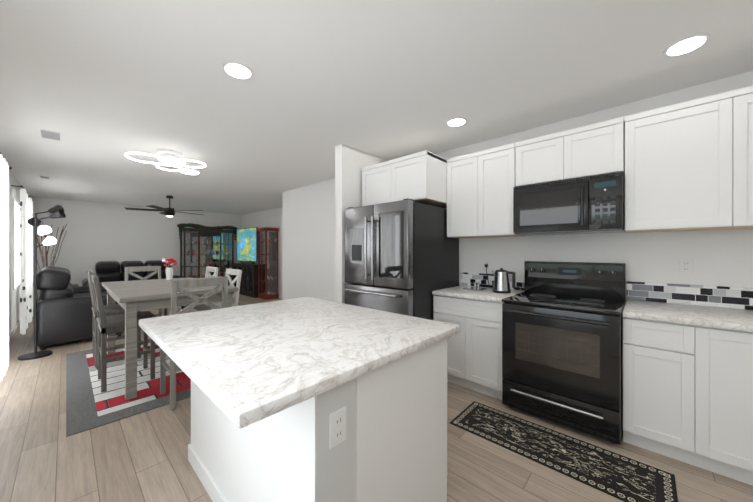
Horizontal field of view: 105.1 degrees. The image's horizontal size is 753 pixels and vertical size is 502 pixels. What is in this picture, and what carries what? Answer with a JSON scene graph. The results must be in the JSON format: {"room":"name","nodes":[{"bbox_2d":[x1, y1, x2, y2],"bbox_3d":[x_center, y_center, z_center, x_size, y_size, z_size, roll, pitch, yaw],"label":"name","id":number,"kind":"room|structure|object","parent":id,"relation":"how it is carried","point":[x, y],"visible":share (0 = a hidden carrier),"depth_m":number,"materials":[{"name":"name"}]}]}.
{"room":"kitchen and living room","nodes":[
{"label":"kitchen and living room","id":0,"kind":"room"},
{"bbox_2d":[9,170,21,333],"bbox_3d":[-3.089,0.048,2.024,12.900,2.534,0.100,0,0,43],"label":"wall","id":1,"kind":"structure","parent":0,"point":[14,295],"depth_m":4.42,"materials":[{"name":"white paint"}]},
{"bbox_2d":[0,153,11,380],"bbox_3d":[-3.719,0.144,2.773,1.842,2.302,0.137,0,0,43],"label":"curtain","id":2,"kind":"object","parent":1,"relation":"hanging from","point":[5,167],"visible":1,"depth_m":3.00,"materials":[{"name":"white fabric"}]},
{"bbox_2d":[9,319,19,341],"bbox_3d":[-5.688,1.270,4.515,5.500,0.090,0.012,0,0,43],"label":"baseboard","id":3,"kind":"structure","parent":1,"relation":"attached to","point":[14,330],"depth_m":4.58,"materials":[{"name":"white wood"}]},
{"bbox_2d":[12,199,19,290],"bbox_3d":[-6.194,-0.100,4.999,1.500,1.430,0.030,0,0,43],"label":"window","id":4,"kind":"structure","parent":1,"relation":"in","point":[15,244],"depth_m":4.56,"materials":[{"name":"white"}]},
{"bbox_2d":[11,185,32,334],"bbox_3d":[-6.156,0.149,5.040,2.000,2.292,0.141,0,0,43],"label":"floral curtain","id":5,"kind":"object","parent":1,"relation":"hanging from","point":[26,264],"visible":1,"depth_m":4.50,"materials":[{"name":"white fabric"}]},
{"bbox_2d":[30,196,241,305],"bbox_3d":[-6.134,0.048,8.150,0.100,2.534,4.730,0,0,43],"label":"wall","id":6,"kind":"structure","parent":0,"point":[96,232],"depth_m":7.37,"materials":[{"name":"white paint"}]},
{"bbox_2d":[242,207,281,294],"bbox_3d":[-2.880,0.048,8.287,4.480,2.534,0.100,0,0,43],"label":"wall","id":7,"kind":"structure","parent":0,"point":[270,218],"depth_m":8.54,"materials":[{"name":"white paint"}]},
{"bbox_2d":[282,178,334,301],"bbox_3d":[-0.526,0.048,5.418,2.875,2.534,1.100,0,0,43],"label":"wall","id":8,"kind":"structure","parent":0,"point":[308,236],"depth_m":5.33,"materials":[{"name":"white paint"}]},
{"bbox_2d":[335,144,388,303],"bbox_3d":[0.254,0.048,4.058,0.120,2.534,2.030,0,0,43],"label":"wall","id":9,"kind":"structure","parent":0,"point":[351,163],"depth_m":3.33,"materials":[{"name":"white paint"}]},
{"bbox_2d":[0,292,752,501],"bbox_3d":[-1.479,1.365,3.757,12.900,0.100,4.830,0,0,43],"label":"floor","id":10,"kind":"structure","parent":0,"point":[142,457],"depth_m":1.83,"materials":[{"name":"brown wood"}]},
{"bbox_2d":[18,205,65,360],"bbox_3d":[-4.220,0.351,3.648,0.535,1.928,0.398,0,0,43],"label":"floor lamp","id":11,"kind":"object","parent":10,"relation":"on","point":[56,211],"visible":1,"depth_m":3.60,"materials":[{"name":"black metal"}]},
{"bbox_2d":[37,221,66,295],"bbox_3d":[-6.134,0.380,5.452,0.403,1.869,0.405,0,0,43],"label":"vase","id":12,"kind":"object","parent":10,"relation":"on","point":[46,251],"visible":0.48,"depth_m":5.38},
{"bbox_2d":[37,266,123,349],"bbox_3d":[-4.838,0.786,4.726,1.950,1.058,0.942,0,0,43],"label":"sofa","id":13,"kind":"object","parent":10,"relation":"on","point":[64,311],"visible":0.58,"depth_m":3.98,"materials":[{"name":"black leather"}]},
{"bbox_2d":[66,339,190,436],"bbox_3d":[-2.505,1.311,3.461,2.400,0.008,1.660,0,0,43],"label":"area rug","id":14,"kind":"object","parent":10,"relation":"on","point":[90,405],"visible":0.48,"depth_m":2.68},
{"bbox_2d":[87,270,140,367],"bbox_3d":[-3.176,0.769,3.502,0.450,1.073,0.473,0,0,43],"label":"chair","id":15,"kind":"object","parent":14,"relation":"on","point":[114,309],"visible":0.5,"depth_m":3.37,"materials":[{"name":"grey wood"}]},
{"bbox_2d":[91,274,156,391],"bbox_3d":[-2.568,0.770,2.938,0.450,1.073,0.473,0,0,43],"label":"chair","id":16,"kind":"object","parent":14,"relation":"on","point":[111,324],"visible":0.88,"depth_m":2.81,"materials":[{"name":"grey wood"}]},
{"bbox_2d":[125,266,166,329],"bbox_3d":[-3.387,0.769,4.240,0.473,1.073,0.450,0,0,43],"label":"chair","id":17,"kind":"object","parent":14,"relation":"on","point":[131,270],"visible":0.23,"depth_m":4.37,"materials":[{"name":"grey wood"}]},
{"bbox_2d":[102,277,237,399],"bbox_3d":[-2.510,0.853,3.425,1.800,0.906,0.980,0,0,43],"label":"dining table","id":18,"kind":"object","parent":14,"relation":"on","point":[131,298],"visible":0.65,"depth_m":2.71,"materials":[{"name":"grey wood"}]},
{"bbox_2d":[162,258,176,279],"bbox_3d":[-2.886,0.247,4.024,0.205,0.304,0.186,0,0,43],"label":"flower vase","id":19,"kind":"object","parent":18,"relation":"on","point":[169,270],"visible":1,"depth_m":3.99,"materials":[{"name":"white ceramic"}]},
{"bbox_2d":[160,277,227,409],"bbox_3d":[-1.678,0.770,2.652,0.473,1.073,0.450,0,0,43],"label":"chair","id":20,"kind":"object","parent":14,"relation":"on","point":[173,368],"visible":0.42,"depth_m":2.48,"materials":[{"name":"grey wood"}]},
{"bbox_2d":[178,266,218,309],"bbox_3d":[-2.581,0.769,4.114,0.450,1.073,0.473,0,0,43],"label":"chair","id":21,"kind":"object","parent":14,"relation":"on","point":[215,270],"visible":0.17,"depth_m":4.18,"materials":[{"name":"grey wood"}]},
{"bbox_2d":[190,269,241,311],"bbox_3d":[-1.995,0.769,3.569,0.450,1.073,0.473,0,0,43],"label":"chair","id":22,"kind":"object","parent":14,"relation":"on","point":[204,307],"visible":0.33,"depth_m":3.57,"materials":[{"name":"grey wood"}]},
{"bbox_2d":[82,260,180,285],"bbox_3d":[-6.128,0.786,7.305,0.942,1.058,1.850,0,0,43],"label":"sofa","id":23,"kind":"object","parent":10,"relation":"on","point":[107,271],"visible":0.17,"depth_m":7.24,"materials":[{"name":"black leather"}]},
{"bbox_2d":[181,227,232,284],"bbox_3d":[-5.145,0.325,8.801,0.423,1.980,1.350,0,0,43],"label":"tall cabinet","id":24,"kind":"object","parent":10,"relation":"on","point":[202,247],"depth_m":8.75,"materials":[{"name":"grey wood"}]},
{"bbox_2d":[232,263,268,297],"bbox_3d":[-3.821,0.850,8.729,1.540,0.930,0.494,0,0,43],"label":"tv console","id":25,"kind":"object","parent":10,"relation":"on","point":[249,282],"visible":0.73,"depth_m":8.28,"materials":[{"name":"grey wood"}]},
{"bbox_2d":[237,227,257,263],"bbox_3d":[-3.885,-0.151,8.675,1.360,1.069,0.260,0,0,43],"label":"television","id":26,"kind":"object","parent":25,"relation":"on","point":[247,244],"visible":0.94,"depth_m":8.59,"materials":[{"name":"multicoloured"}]},
{"bbox_2d":[257,227,278,299],"bbox_3d":[-3.027,0.340,8.055,0.500,1.950,0.400,0,0,43],"label":"curio cabinet","id":27,"kind":"object","parent":10,"relation":"on","point":[272,265],"visible":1,"depth_m":8.03,"materials":[{"name":"red wood"}]},
{"bbox_2d":[188,337,447,501],"bbox_3d":[-0.399,0.876,1.670,1.360,0.878,0.858,0,0,43],"label":"kitchen island","id":28,"kind":"object","parent":10,"relation":"on","point":[394,449],"depth_m":1.18,"materials":[{"name":"white paint"}]},
{"bbox_2d":[139,297,459,432],"bbox_3d":[-0.464,0.415,1.600,1.424,0.040,1.146,0,0,43],"label":"island countertop","id":29,"kind":"structure","parent":28,"relation":"on","point":[255,363],"depth_m":1.20,"materials":[{"name":"white stone"}]},
{"bbox_2d":[329,406,345,448],"bbox_3d":[-0.129,0.595,0.974,0.008,0.115,0.072,0,0,43],"label":"outlet","id":30,"kind":"object","parent":28,"relation":"attached to","point":[337,427],"visible":1,"depth_m":0.97,"materials":[{"name":"white plastic"}]},
{"bbox_2d":[345,198,458,319],"bbox_3d":[0.279,0.412,3.284,0.886,1.805,1.069,0,0,43],"label":"refrigerator","id":31,"kind":"object","parent":10,"relation":"on","point":[402,257],"visible":0.67,"depth_m":2.88,"materials":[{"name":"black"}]},
{"bbox_2d":[432,285,523,399],"bbox_3d":[1.034,0.858,2.909,0.698,0.915,0.645,0,0,43],"label":"base cabinet","id":32,"kind":"object","parent":10,"relation":"on","point":[474,353],"visible":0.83,"depth_m":2.65,"materials":[{"name":"white wood"}]},
{"bbox_2d":[462,282,486,290],"bbox_3d":[1.015,0.361,2.989,0.200,0.075,0.140,0,0,43],"label":"tray","id":33,"kind":"object","parent":32,"relation":"on","point":[476,287],"visible":1,"depth_m":2.97,"materials":[{"name":"silver metal"}]},
{"bbox_2d":[491,268,514,293],"bbox_3d":[1.215,0.281,2.776,0.226,0.236,0.164,0,0,43],"label":"kettle","id":34,"kind":"object","parent":32,"relation":"on","point":[501,284],"visible":1,"depth_m":2.73,"materials":[{"name":"silver metal"}]},
{"bbox_2d":[450,401,677,501],"bbox_3d":[1.151,1.312,1.945,1.220,0.006,0.435,0,0,43],"label":"kitchen mat","id":35,"kind":"object","parent":10,"relation":"on","point":[619,477],"visible":1,"depth_m":1.83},
{"bbox_2d":[502,261,625,444],"bbox_3d":[1.532,0.708,2.370,0.756,1.215,0.752,0,0,43],"label":"range","id":36,"kind":"object","parent":10,"relation":"on","point":[562,343],"visible":1,"depth_m":2.16,"materials":[{"name":"black metal"}]},
{"bbox_2d":[623,316,677,459],"bbox_3d":[2.000,0.878,2.029,0.383,0.876,0.620,0,0,43],"label":"base cabinet","id":37,"kind":"object","parent":10,"relation":"on","point":[650,348],"depth_m":1.85,"materials":[{"name":"white wood"}]},
{"bbox_2d":[678,324,752,485],"bbox_3d":[2.322,0.878,1.729,0.723,0.876,0.620,0,0,43],"label":"base cabinet","id":38,"kind":"object","parent":10,"relation":"on","point":[688,384],"depth_m":1.66,"materials":[{"name":"white wood"}]},
{"bbox_2d":[622,300,752,331],"bbox_3d":[2.663,0.420,1.396,2.216,0.040,0.644,0,0,43],"label":"countertop","id":39,"kind":"structure","parent":38,"relation":"on","point":[734,320],"depth_m":1.82,"materials":[{"name":"white stone"}]},
{"bbox_2d":[0,0,752,214],"bbox_3d":[-1.479,-1.269,3.757,12.900,0.100,4.830,0,0,43],"label":"ceiling","id":40,"kind":"structure","parent":0,"point":[103,87],"depth_m":2.04,"materials":[{"name":"white paint"}]},
{"bbox_2d":[38,128,61,140],"bbox_3d":[-3.416,-1.213,3.024,0.320,0.011,0.160,0,0,43],"label":"ceiling vent","id":41,"kind":"object","parent":40,"relation":"in","point":[49,134],"visible":1,"depth_m":3.00,"materials":[{"name":"white plastic"}]},
{"bbox_2d":[124,195,202,216],"bbox_3d":[-4.612,-0.981,6.415,1.411,0.475,1.483,0,0,43],"label":"ceiling fan","id":42,"kind":"object","parent":40,"relation":"hanging from","point":[169,212],"visible":1,"depth_m":6.29,"materials":[{"name":"brown metal"}]},
{"bbox_2d":[125,149,205,174],"bbox_3d":[-2.581,-1.131,3.555,0.700,0.175,0.795,0,0,43],"label":"ring chandelier","id":43,"kind":"object","parent":40,"relation":"attached to","point":[169,157],"visible":1,"depth_m":3.52,"materials":[{"name":"white plastic"}]},
{"bbox_2d":[222,61,252,79],"bbox_3d":[-0.935,-1.215,1.948,0.190,0.008,0.190,0,0,43],"label":"recessed light","id":44,"kind":"object","parent":40,"relation":"in","point":[238,70],"visible":1,"depth_m":1.94,"materials":[{"name":"white plastic"}]},
{"bbox_2d":[446,117,466,126],"bbox_3d":[0.756,-1.215,2.725,0.190,0.008,0.190,0,0,43],"label":"recessed light","id":45,"kind":"object","parent":40,"relation":"in","point":[457,122],"visible":1,"depth_m":2.72,"materials":[{"name":"white plastic"}]},
{"bbox_2d":[663,33,709,56],"bbox_3d":[1.833,-1.215,1.710,0.190,0.008,0.190,0,0,43],"label":"recessed light","id":46,"kind":"object","parent":40,"relation":"in","point":[686,45],"visible":1,"depth_m":1.70,"materials":[{"name":"white plastic"}]},
{"bbox_2d":[436,71,752,309],"bbox_3d":[2.563,0.048,2.616,5.225,2.534,1.000,0,0,43],"label":"wall","id":47,"kind":"structure","parent":0,"point":[722,258],"depth_m":2.34,"materials":[{"name":"white paint"}]},
{"bbox_2d":[362,150,446,207],"bbox_3d":[0.409,-0.757,3.423,0.911,0.475,0.742,0,0,43],"label":"upper cabinet","id":48,"kind":"object","parent":47,"relation":"attached to","point":[420,177],"visible":0.73,"depth_m":3.06,"materials":[{"name":"white wood"}]},
{"bbox_2d":[447,143,524,237],"bbox_3d":[1.134,-0.572,3.017,0.698,0.846,0.352,0,0,43],"label":"upper cabinet","id":49,"kind":"object","parent":47,"relation":"attached to","point":[481,185],"visible":0.94,"depth_m":2.86,"materials":[{"name":"white wood"}]},
{"bbox_2d":[484,260,489,269],"bbox_3d":[1.218,0.155,3.177,0.072,0.115,0.008,0,0,43],"label":"outlet","id":50,"kind":"object","parent":47,"relation":"attached to","point":[487,262],"visible":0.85,"depth_m":3.17,"materials":[{"name":"white plastic"}]},
{"bbox_2d":[515,117,624,186],"bbox_3d":[1.670,-0.792,2.518,0.756,0.405,0.352,0,0,43],"label":"upper cabinet","id":51,"kind":"object","parent":47,"relation":"attached to","point":[591,150],"visible":0.96,"depth_m":2.35,"materials":[{"name":"white wood"}]},
{"bbox_2d":[513,172,624,235],"bbox_3d":[1.631,-0.365,2.477,0.754,0.425,0.460,0,0,43],"label":"microwave","id":52,"kind":"object","parent":51,"relation":"attached to","point":[595,204],"visible":0.98,"depth_m":2.30,"materials":[{"name":"black"}]},
{"bbox_2d":[461,272,752,309],"bbox_3d":[2.344,0.325,2.129,3.682,0.149,0.010,0,0,43],"label":"backsplash","id":53,"kind":"structure","parent":47,"relation":"attached to","point":[723,296],"depth_m":2.18,"materials":[{"name":"tile"}]},
{"bbox_2d":[679,259,692,273],"bbox_3d":[2.317,0.115,2.156,0.072,0.115,0.008,0,0,43],"label":"outlet","id":54,"kind":"object","parent":47,"relation":"attached to","point":[685,266],"visible":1,"depth_m":2.16,"materials":[{"name":"white plastic"}]},
{"bbox_2d":[625,86,752,232],"bbox_3d":[2.323,-0.572,1.912,1.017,0.846,0.352,0,0,43],"label":"upper cabinet","id":55,"kind":"object","parent":47,"relation":"attached to","point":[688,165],"visible":1,"depth_m":1.91,"materials":[{"name":"white wood"}]}
]}

